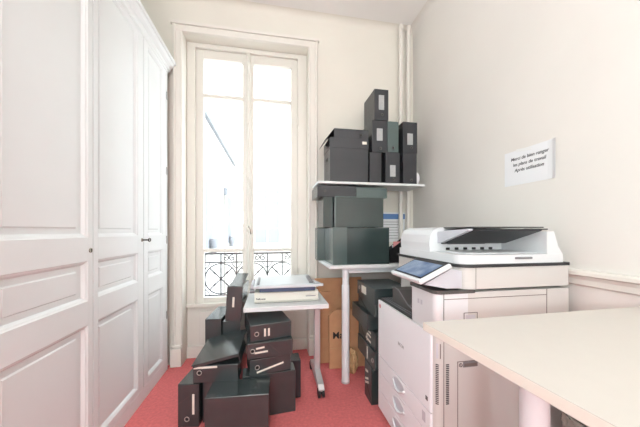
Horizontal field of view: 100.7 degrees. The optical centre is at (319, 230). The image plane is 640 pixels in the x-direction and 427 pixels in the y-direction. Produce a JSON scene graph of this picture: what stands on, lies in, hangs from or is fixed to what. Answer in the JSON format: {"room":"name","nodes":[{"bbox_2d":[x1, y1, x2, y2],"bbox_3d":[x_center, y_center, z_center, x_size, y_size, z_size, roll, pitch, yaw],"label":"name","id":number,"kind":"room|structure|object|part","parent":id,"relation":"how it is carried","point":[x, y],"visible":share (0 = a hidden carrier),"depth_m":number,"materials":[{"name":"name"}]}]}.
{"room":"office copy room","nodes":[
{"label":"office copy room","id":0,"kind":"room"},
{"bbox_2d":[124,349,390,426],"bbox_3d":[-0.050,1.220,0.118,3.283,0.200,5.150,0,0,-10],"label":"floor","id":1,"kind":"structure","parent":0,"point":[343,405],"depth_m":1.72,"materials":[{"name":"red carpet"}]},
{"bbox_2d":[0,0,175,426],"bbox_3d":[-1.184,-0.133,0.377,0.636,2.505,3.565,0,0,-10],"label":"wardrobe","id":2,"kind":"object","parent":1,"relation":"on","point":[84,94],"visible":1,"depth_m":1.19,"materials":[{"name":"white paint"}]},
{"bbox_3d":[-1.038,-0.123,1.005,0.024,2.307,0.488,0,0,-10],"label":"door","id":3,"kind":"part","parent":2,"relation":"part of","materials":[{"name":"white paint"}]},
{"bbox_3d":[-1.126,-0.123,1.494,0.024,2.307,0.494,0,0,-10],"label":"door","id":4,"kind":"part","parent":2,"relation":"part of","materials":[{"name":"white paint"}]},
{"bbox_3d":[-0.932,-1.302,0.408,0.028,0.045,3.535,0,0,-10],"label":"rail","id":5,"kind":"part","parent":2,"relation":"part of","materials":[{"name":"white paint"}]},
{"bbox_3d":[-1.184,-1.343,0.377,0.636,0.085,3.565,0,0,-10],"label":"cornice","id":6,"kind":"part","parent":2,"relation":"part of","materials":[{"name":"white paint"}]},
{"bbox_3d":[-1.205,-0.123,1.928,0.024,2.307,0.373,0,0,-10],"label":"door","id":7,"kind":"part","parent":2,"relation":"part of","materials":[{"name":"white paint"}]},
{"bbox_2d":[178,368,202,426],"bbox_3d":[-0.755,0.997,1.669,0.118,0.246,0.324,0,0,-1],"label":"box","id":8,"kind":"object","parent":1,"relation":"on","point":[190,394],"visible":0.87,"depth_m":1.51,"materials":[{"name":"black cardboard"}]},
{"bbox_2d":[191,329,246,382],"bbox_3d":[-0.615,0.777,1.684,0.281,0.190,0.326,0,0,-5],"label":"box","id":9,"kind":"object","parent":8,"relation":"on","point":[222,357],"visible":0.92,"depth_m":1.56,"materials":[{"name":"black cardboard"}]},
{"bbox_2d":[203,382,211,422],"bbox_3d":[-0.633,0.997,1.699,0.112,0.246,0.300,0,0,-1],"label":"box","id":10,"kind":"object","parent":1,"relation":"on","point":[206,385],"visible":0.2,"depth_m":1.55,"materials":[{"name":"black cardboard"}]},
{"bbox_2d":[205,377,269,426],"bbox_3d":[-0.447,0.995,1.477,0.328,0.250,0.163,0,0,-7],"label":"box","id":11,"kind":"object","parent":1,"relation":"on","point":[242,402],"visible":1,"depth_m":1.41,"materials":[{"name":"black cardboard"}]},
{"bbox_2d":[239,361,245,378],"bbox_3d":[-0.652,0.998,2.038,0.118,0.245,0.310,0,0,-7],"label":"box","id":12,"kind":"object","parent":1,"relation":"on","point":[244,366],"visible":0.09,"depth_m":2.02,"materials":[{"name":"black cardboard"}]},
{"bbox_2d":[223,315,245,334],"bbox_3d":[-0.646,0.756,2.034,0.120,0.235,0.330,0,0,-7],"label":"box","id":13,"kind":"object","parent":12,"relation":"on","point":[228,326],"visible":0.24,"depth_m":1.87,"materials":[{"name":"black cardboard"}]},
{"bbox_2d":[225,273,248,320],"bbox_3d":[-0.616,0.484,1.986,0.121,0.305,0.262,0,0,-6],"label":"box","id":14,"kind":"object","parent":13,"relation":"on","point":[237,291],"visible":0.97,"depth_m":1.86,"materials":[{"name":"cardboard"}]},
{"bbox_2d":[242,362,295,414],"bbox_3d":[-0.319,0.992,1.658,0.318,0.256,0.105,0,0,-15],"label":"box","id":15,"kind":"object","parent":1,"relation":"on","point":[282,383],"visible":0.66,"depth_m":1.63,"materials":[{"name":"black cardboard"}]},
{"bbox_2d":[246,349,290,376],"bbox_3d":[-0.331,0.816,1.693,0.250,0.095,0.184,0,0,-21],"label":"box","id":16,"kind":"object","parent":15,"relation":"on","point":[259,366],"visible":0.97,"depth_m":1.61,"materials":[{"name":"black cardboard"}]},
{"bbox_2d":[247,334,292,359],"bbox_3d":[-0.326,0.720,1.696,0.276,0.093,0.184,0,0,-16],"label":"box","id":17,"kind":"object","parent":16,"relation":"on","point":[284,345],"visible":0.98,"depth_m":1.61,"materials":[{"name":"black cardboard"}]},
{"bbox_2d":[245,311,290,341],"bbox_3d":[-0.357,0.623,1.781,0.255,0.098,0.304,0,0,-22],"label":"box","id":18,"kind":"object","parent":17,"relation":"on","point":[260,326],"visible":0.95,"depth_m":1.67,"materials":[{"name":"black cardboard"}]},
{"bbox_2d":[243,291,328,397],"bbox_3d":[-0.251,0.810,1.946,0.566,0.620,0.471,0,0,-10],"label":"table","id":19,"kind":"object","parent":1,"relation":"on","point":[321,303],"visible":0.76,"depth_m":1.83,"materials":[{"name":"white laminate"}]},
{"bbox_2d":[250,274,322,302],"bbox_3d":[-0.257,0.426,2.000,0.512,0.148,0.348,0,0,-11],"label":"machine","id":20,"kind":"object","parent":19,"relation":"on","point":[270,288],"visible":1,"depth_m":1.86,"materials":[{"name":"white plastic"}]},
{"bbox_2d":[253,274,317,288],"bbox_3d":[-0.265,0.376,1.999,0.447,0.037,0.348,0,0,-11],"label":"tray","id":21,"kind":"object","parent":20,"relation":"on","point":[304,281],"depth_m":1.91,"materials":[{"name":"white plastic"}]},
{"bbox_3d":[-0.030,0.790,1.992,0.060,0.520,0.270,0,0,-10],"label":"leg","id":22,"kind":"part","parent":19,"relation":"part of","materials":[{"name":"silver metal"}]},
{"bbox_2d":[291,353,300,397],"bbox_3d":[-0.299,0.995,1.804,0.322,0.250,0.115,0,0,-13],"label":"box","id":23,"kind":"object","parent":1,"relation":"on","point":[295,358],"visible":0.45,"depth_m":1.78,"materials":[{"name":"black cardboard"}]},
{"bbox_2d":[319,291,330,362],"bbox_3d":[0.032,0.820,2.268,0.128,0.600,0.045,0,0,-10],"label":"carton","id":24,"kind":"object","parent":1,"relation":"on","point":[324,313],"visible":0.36,"depth_m":2.26,"materials":[{"name":"cardboard"}]},
{"bbox_2d":[315,277,360,311],"bbox_3d":[0.166,0.770,2.370,0.428,0.700,0.048,0,0,-10],"label":"carton","id":25,"kind":"object","parent":1,"relation":"on","point":[334,285],"visible":0.18,"depth_m":2.36,"materials":[{"name":"cardboard"}]},
{"bbox_2d":[329,308,364,368],"bbox_3d":[0.241,0.885,2.201,0.340,0.471,0.049,0,0,-10],"label":"carton","id":26,"kind":"object","parent":1,"relation":"on","point":[335,317],"visible":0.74,"depth_m":2.18,"materials":[{"name":"cardboard"}]},
{"bbox_2d":[349,347,357,373],"bbox_3d":[0.255,1.019,2.100,0.094,0.199,0.098,0,0,39],"label":"crumpled paper","id":27,"kind":"object","parent":1,"relation":"on","point":[353,358],"visible":0.75,"depth_m":2.07,"materials":[{"name":"brown paper"}]},
{"bbox_2d":[318,260,398,383],"bbox_3d":[0.493,0.684,2.205,0.946,0.872,0.473,0,0,-10],"label":"side table","id":28,"kind":"object","parent":1,"relation":"on","point":[362,268],"visible":0.41,"depth_m":1.94,"materials":[{"name":"white metal"}]},
{"bbox_2d":[315,228,324,260],"bbox_3d":[0.124,0.111,2.301,0.320,0.274,0.115,0,0,-10],"label":"box","id":29,"kind":"object","parent":28,"relation":"on","point":[319,232],"visible":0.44,"depth_m":2.22,"materials":[{"name":"black cardboard"}]},
{"bbox_3d":[0.190,0.696,1.965,0.090,0.848,0.090,0,0,-10],"label":"leg","id":30,"kind":"part","parent":28,"relation":"part of","materials":[{"name":"white metal"}]},
{"bbox_2d":[325,227,388,264],"bbox_3d":[0.281,0.111,2.109,0.437,0.275,0.306,0,0,-10],"label":"box","id":31,"kind":"object","parent":28,"relation":"on","point":[343,245],"visible":0.94,"depth_m":1.96,"materials":[{"name":"black cardboard"}]},
{"bbox_2d":[318,197,332,227],"bbox_3d":[0.039,-0.145,2.167,0.074,0.236,0.250,0,0,-10],"label":"box","id":32,"kind":"object","parent":31,"relation":"on","point":[325,204],"visible":0.89,"depth_m":2.05,"materials":[{"name":"black cardboard"}]},
{"bbox_2d":[333,196,383,227],"bbox_3d":[0.285,-0.146,2.150,0.393,0.238,0.241,0,0,-10],"label":"box","id":33,"kind":"object","parent":31,"relation":"on","point":[348,211],"visible":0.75,"depth_m":2.04,"materials":[{"name":"black cardboard"}]},
{"bbox_2d":[312,185,355,200],"bbox_3d":[0.108,-0.310,2.212,0.312,0.088,0.284,0,0,-10],"label":"box","id":34,"kind":"object","parent":33,"relation":"on","point":[320,191],"visible":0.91,"depth_m":2.08,"materials":[{"name":"grey cardboard"}]},
{"bbox_2d":[356,187,386,198],"bbox_3d":[0.392,-0.307,2.266,0.260,0.082,0.280,0,0,-10],"label":"box","id":35,"kind":"object","parent":33,"relation":"on","point":[360,191],"visible":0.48,"depth_m":2.13,"materials":[{"name":"cardboard"}]},
{"bbox_3d":[0.516,0.293,2.197,0.680,0.038,0.360,0,0,-10],"label":"support rail","id":36,"kind":"part","parent":28,"relation":"part of","materials":[{"name":"white metal"}]},
{"bbox_2d":[389,239,400,262],"bbox_3d":[0.636,0.148,2.114,0.205,0.200,0.074,0,0,-10],"label":"holder","id":37,"kind":"object","parent":28,"relation":"on","point":[394,249],"visible":0.27,"depth_m":2.07,"materials":[{"name":"black plastic"}]},
{"bbox_2d":[365,358,377,404],"bbox_3d":[0.480,0.997,1.792,0.332,0.246,0.125,0,0,-10],"label":"box","id":38,"kind":"object","parent":1,"relation":"on","point":[371,376],"visible":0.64,"depth_m":1.71,"materials":[{"name":"black cardboard"}]},
{"bbox_2d":[358,333,378,370],"bbox_3d":[0.432,0.816,1.837,0.254,0.115,0.330,0,0,-10],"label":"box","id":39,"kind":"object","parent":38,"relation":"on","point":[368,352],"visible":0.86,"depth_m":1.76,"materials":[{"name":"black cardboard"}]},
{"bbox_2d":[359,323,377,350],"bbox_3d":[0.441,0.702,1.848,0.252,0.112,0.330,0,0,-10],"label":"box","id":40,"kind":"object","parent":39,"relation":"on","point":[371,337],"visible":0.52,"depth_m":1.73,"materials":[{"name":"black cardboard"}]},
{"bbox_2d":[352,301,377,330],"bbox_3d":[0.399,0.593,1.897,0.250,0.105,0.330,0,0,-10],"label":"box","id":41,"kind":"object","parent":40,"relation":"on","point":[366,319],"visible":0.47,"depth_m":1.77,"materials":[{"name":"black cardboard"}]},
{"bbox_2d":[358,294,377,316],"bbox_3d":[0.438,0.502,1.837,0.251,0.076,0.330,0,0,-10],"label":"box","id":42,"kind":"object","parent":41,"relation":"on","point":[373,309],"visible":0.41,"depth_m":1.77,"materials":[{"name":"black cardboard"}]},
{"bbox_2d":[357,279,400,304],"bbox_3d":[0.430,0.413,1.839,0.254,0.100,0.335,0,0,-10],"label":"box","id":43,"kind":"object","parent":42,"relation":"on","point":[371,290],"visible":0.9,"depth_m":1.77,"materials":[{"name":"black cardboard"}]},
{"bbox_2d":[378,227,569,426],"bbox_3d":[0.705,0.550,1.398,0.751,1.140,0.600,0,0,-10],"label":"printer","id":44,"kind":"object","parent":1,"relation":"on","point":[446,273],"visible":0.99,"depth_m":1.15,"materials":[{"name":"grey plastic"}]},
{"bbox_3d":[0.417,1.024,1.369,0.018,0.111,0.550,0,0,-10],"label":"paper drawer","id":45,"kind":"part","parent":44,"relation":"part of","materials":[{"name":"white plastic"}]},
{"bbox_3d":[0.417,0.910,1.369,0.018,0.109,0.550,0,0,-10],"label":"paper drawer","id":46,"kind":"part","parent":44,"relation":"part of","materials":[{"name":"white plastic"}]},
{"bbox_3d":[0.417,0.805,1.369,0.018,0.093,0.550,0,0,-10],"label":"paper drawer","id":47,"kind":"part","parent":44,"relation":"part of","materials":[{"name":"white plastic"}]},
{"bbox_3d":[0.417,0.589,1.369,0.018,0.330,0.550,0,0,-10],"label":"door","id":48,"kind":"part","parent":44,"relation":"part of","materials":[{"name":"white plastic"}]},
{"bbox_3d":[0.466,0.184,1.179,0.203,0.103,0.255,0,0,-10],"label":"control panel","id":49,"kind":"part","parent":44,"relation":"part of","materials":[{"name":"white plastic"}]},
{"bbox_2d":[436,364,438,404],"bbox_3d":[0.479,0.626,1.084,0.012,0.164,0.005,0,0,28],"label":"vent","id":50,"kind":"object","parent":44,"relation":"attached to","point":[437,365],"depth_m":1.08,"materials":[{"name":"grey plastic"}]},
{"bbox_2d":[410,282,474,294],"bbox_3d":[0.536,0.251,1.189,0.181,0.014,0.211,0,0,-10],"label":"tray","id":51,"kind":"object","parent":44,"relation":"attached to","point":[425,289],"depth_m":1.10,"materials":[{"name":"grey plastic"}]},
{"bbox_2d":[446,364,448,404],"bbox_3d":[0.520,0.626,1.082,0.014,0.164,0.002,0,0,-10],"label":"vent","id":52,"kind":"object","parent":44,"relation":"attached to","point":[447,365],"depth_m":1.08,"materials":[{"name":"grey plastic"}]},
{"bbox_2d":[438,249,536,253],"bbox_3d":[0.799,0.099,1.284,0.370,0.004,0.202,0,0,-10],"label":"tray","id":53,"kind":"object","parent":44,"relation":"on","point":[456,251],"depth_m":1.25,"materials":[{"name":"white plastic"}]},
{"bbox_2d":[441,229,542,243],"bbox_3d":[0.803,0.029,1.276,0.345,0.077,0.255,0,0,-10],"label":"document tray","id":54,"kind":"object","parent":44,"relation":"on","point":[473,236],"depth_m":1.24,"materials":[{"name":"grey plastic"}]},
{"bbox_2d":[423,307,639,426],"bbox_3d":[0.880,0.690,0.135,0.933,0.860,1.452,0,0,-10],"label":"desk","id":55,"kind":"object","parent":1,"relation":"on","point":[585,365],"visible":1,"depth_m":0.57,"materials":[{"name":"beige laminate"}]},
{"bbox_3d":[0.525,0.701,0.649,0.099,0.838,0.099,0,0,-10],"label":"leg","id":56,"kind":"part","parent":55,"relation":"part of","materials":[{"name":"white"}]},
{"bbox_2d":[561,411,587,426],"bbox_3d":[1.060,0.906,0.968,0.268,0.427,0.267,0,0,-10],"label":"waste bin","id":57,"kind":"object","parent":1,"relation":"on","point":[567,421],"visible":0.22,"depth_m":1.01,"materials":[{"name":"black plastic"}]},
{"bbox_3d":[-0.784,0.998,2.054,0.118,0.245,0.310,0,0,-6],"label":"box","id":58,"kind":"object","parent":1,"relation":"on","visible":0},
{"bbox_2d":[205,306,225,342],"bbox_3d":[-0.779,0.752,2.058,0.112,0.243,0.332,0,0,-5],"label":"box","id":59,"kind":"object","parent":58,"relation":"on","point":[214,321],"visible":0.43,"depth_m":1.90,"materials":[{"name":"cardboard"}]},
{"bbox_2d":[140,0,412,364],"bbox_3d":[-0.355,-0.422,2.502,3.033,3.085,0.250,0,0,-10],"label":"wall","id":60,"kind":"structure","parent":0,"point":[352,63],"depth_m":2.44,"materials":[{"name":"beige paint"}]},
{"bbox_2d":[170,19,318,367],"bbox_3d":[-0.621,-0.311,2.301,1.243,2.862,0.050,0,0,-10],"label":"trim","id":61,"kind":"structure","parent":60,"relation":"attached to","point":[179,27],"depth_m":2.23,"materials":[{"name":"white wood"}]},
{"bbox_2d":[186,42,306,307],"bbox_3d":[-0.652,-0.496,2.448,1.063,2.342,0.171,0,0,-10],"label":"window","id":62,"kind":"structure","parent":60,"relation":"in","point":[197,53],"depth_m":2.42,"materials":[{"name":"white paint"}]},
{"bbox_2d":[187,338,306,358],"bbox_3d":[-0.129,1.060,2.467,2.100,0.120,0.138,0,0,-10],"label":"baseboard","id":63,"kind":"structure","parent":60,"relation":"attached to","point":[298,343],"depth_m":2.39,"materials":[{"name":"white"}]},
{"bbox_2d":[312,181,424,191],"bbox_3d":[0.399,-0.336,2.323,0.910,0.112,0.369,0,0,-10],"label":"wall shelf","id":64,"kind":"object","parent":60,"relation":"attached to","point":[390,186],"visible":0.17,"depth_m":2.17,"materials":[{"name":"white laminate"}]},
{"bbox_2d":[324,137,368,181],"bbox_3d":[0.216,-0.571,2.254,0.325,0.358,0.247,0,0,-10],"label":"storage box","id":65,"kind":"object","parent":64,"relation":"on","point":[345,159],"visible":0.84,"depth_m":2.14,"materials":[{"name":"cardboard"}]},
{"bbox_2d":[320,128,367,147],"bbox_3d":[0.196,-0.771,2.248,0.367,0.104,0.240,0,0,-10],"label":"box","id":66,"kind":"object","parent":65,"relation":"on","point":[336,132],"visible":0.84,"depth_m":2.14,"materials":[{"name":"grey cardboard"}]},
{"bbox_3d":[0.215,-0.708,2.255,0.325,0.082,0.245,0,0,-10],"label":"lid","id":67,"kind":"part","parent":65,"relation":"part of","materials":[{"name":"black cardboard"}]},
{"bbox_2d":[368,152,380,182],"bbox_3d":[0.436,-0.520,2.302,0.102,0.256,0.245,0,0,-10],"label":"box","id":68,"kind":"object","parent":64,"relation":"on","point":[374,158],"visible":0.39,"depth_m":2.18,"materials":[{"name":"black cardboard"}]},
{"bbox_2d":[364,120,386,154],"bbox_3d":[0.471,-0.780,2.304,0.132,0.262,0.254,0,0,-10],"label":"box","id":69,"kind":"object","parent":68,"relation":"on","point":[377,130],"visible":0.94,"depth_m":2.19,"materials":[{"name":"grey cardboard"}]},
{"bbox_2d":[364,89,387,128],"bbox_3d":[0.484,-1.039,2.301,0.122,0.254,0.254,0,0,-10],"label":"box","id":70,"kind":"object","parent":69,"relation":"on","point":[376,105],"visible":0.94,"depth_m":2.19,"materials":[{"name":"grey cardboard"}]},
{"bbox_2d":[381,152,399,182],"bbox_3d":[0.584,-0.523,2.324,0.126,0.262,0.254,0,0,-10],"label":"box","id":71,"kind":"object","parent":64,"relation":"on","point":[390,161],"visible":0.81,"depth_m":2.20,"materials":[{"name":"grey cardboard"}]},
{"bbox_2d":[387,121,397,152],"bbox_3d":[0.587,-0.783,2.325,0.096,0.256,0.254,0,0,-10],"label":"box","id":72,"kind":"object","parent":71,"relation":"on","point":[392,127],"visible":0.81,"depth_m":2.20,"materials":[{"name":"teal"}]},
{"bbox_2d":[400,153,416,183],"bbox_3d":[0.737,-0.523,2.352,0.124,0.262,0.254,0,0,-10],"label":"box","id":73,"kind":"object","parent":64,"relation":"on","point":[408,161],"visible":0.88,"depth_m":2.23,"materials":[{"name":"grey cardboard"}]},
{"bbox_2d":[398,122,416,154],"bbox_3d":[0.738,-0.786,2.352,0.130,0.262,0.254,0,0,-10],"label":"box","id":74,"kind":"object","parent":73,"relation":"on","point":[407,131],"visible":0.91,"depth_m":2.23,"materials":[{"name":"grey cardboard"}]},
{"bbox_2d":[383,212,404,241],"bbox_3d":[0.687,-0.037,2.560,0.285,0.285,0.003,0,0,-10],"label":"notice","id":75,"kind":"object","parent":60,"relation":"attached to","point":[390,219],"visible":0.48,"depth_m":2.56,"materials":[{"name":"white paper"}]},
{"bbox_2d":[398,24,403,283],"bbox_3d":[0.771,-0.421,2.530,0.051,3.083,0.051,0,0,-10],"label":"pipe","id":76,"kind":"object","parent":60,"relation":"attached to","point":[401,26],"visible":0.48,"depth_m":2.51,"materials":[{"name":"white metal"}]},
{"bbox_2d":[405,25,410,228],"bbox_3d":[0.848,-0.421,2.544,0.051,3.083,0.051,0,0,-10],"label":"pipe","id":77,"kind":"object","parent":60,"relation":"attached to","point":[408,27],"visible":0.44,"depth_m":2.53,"materials":[{"name":"white metal"}]},
{"bbox_2d":[243,0,426,24],"bbox_3d":[-0.050,-2.065,0.118,3.283,0.200,5.150,0,0,-10],"label":"ceiling","id":78,"kind":"structure","parent":0,"point":[404,12],"depth_m":2.33,"materials":[{"name":"paint"}]},
{"bbox_2d":[413,0,639,311],"bbox_3d":[1.469,-0.422,0.241,0.250,3.085,4.850,0,0,-10],"label":"wall","id":79,"kind":"structure","parent":0,"point":[492,79],"depth_m":1.36,"materials":[{"name":"beige paint"}]},
{"bbox_2d":[154,0,439,36],"bbox_3d":[-0.046,-1.935,0.093,2.783,0.060,4.600,0,0,-10],"label":"trim","id":80,"kind":"structure","parent":79,"relation":"attached to","point":[240,6],"depth_m":2.38,"materials":[{"name":"beige paint"}]},
{"bbox_2d":[505,137,555,186],"bbox_3d":[1.124,-0.361,1.431,0.009,0.201,0.295,0,0,-8],"label":"paper sign","id":81,"kind":"object","parent":79,"relation":"attached to","point":[537,162],"visible":1,"depth_m":1.41,"materials":[{"name":"white paper"}]},
{"bbox_2d":[568,268,639,295],"bbox_3d":[1.307,0.208,0.338,0.034,0.072,4.600,0,0,-10],"label":"trim","id":82,"kind":"structure","parent":79,"relation":"attached to","point":[627,284],"depth_m":1.08,"materials":[{"name":"white"}]},
{"label":"outside","id":83,"kind":"structure","parent":0,"visible":0},
{"bbox_2d":[205,252,290,295],"bbox_3d":[-0.686,0.470,2.721,1.236,0.500,0.028,0,0,-10],"label":"balcony railing","id":84,"kind":"object","parent":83,"point":[256,253],"visible":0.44,"depth_m":2.68,"materials":[{"name":"grey metal"}]},
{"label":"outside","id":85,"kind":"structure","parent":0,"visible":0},
{"bbox_3d":[-0.166,5.220,6.525,12.000,0.200,7.100,0,0,-10],"label":"ground","id":86,"kind":"structure","parent":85,"visible":0},
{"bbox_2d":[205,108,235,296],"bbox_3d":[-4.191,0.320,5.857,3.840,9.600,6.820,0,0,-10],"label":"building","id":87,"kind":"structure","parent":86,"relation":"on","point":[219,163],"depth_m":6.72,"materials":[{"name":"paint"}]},
{"bbox_2d":[205,61,290,279],"bbox_3d":[0.013,-2.380,11.146,10.000,15.000,2.070,0,0,-10],"label":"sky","id":88,"kind":"structure","parent":86,"relation":"on","point":[272,122],"depth_m":9.77,"materials":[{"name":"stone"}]},
{"bbox_3d":[-1.948,-0.530,9.795,0.860,1.940,0.030,0,0,-10],"label":"pane","id":89,"kind":"part","parent":88,"relation":"part of","materials":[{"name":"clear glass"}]},
{"bbox_3d":[-1.933,-6.580,9.797,0.790,1.800,0.030,0,0,-10],"label":"pane","id":90,"kind":"part","parent":88,"relation":"part of","materials":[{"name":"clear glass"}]},
{"bbox_3d":[-1.933,-3.455,9.797,0.790,2.050,0.030,0,0,-10],"label":"pane","id":91,"kind":"part","parent":88,"relation":"part of","materials":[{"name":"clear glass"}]}
]}

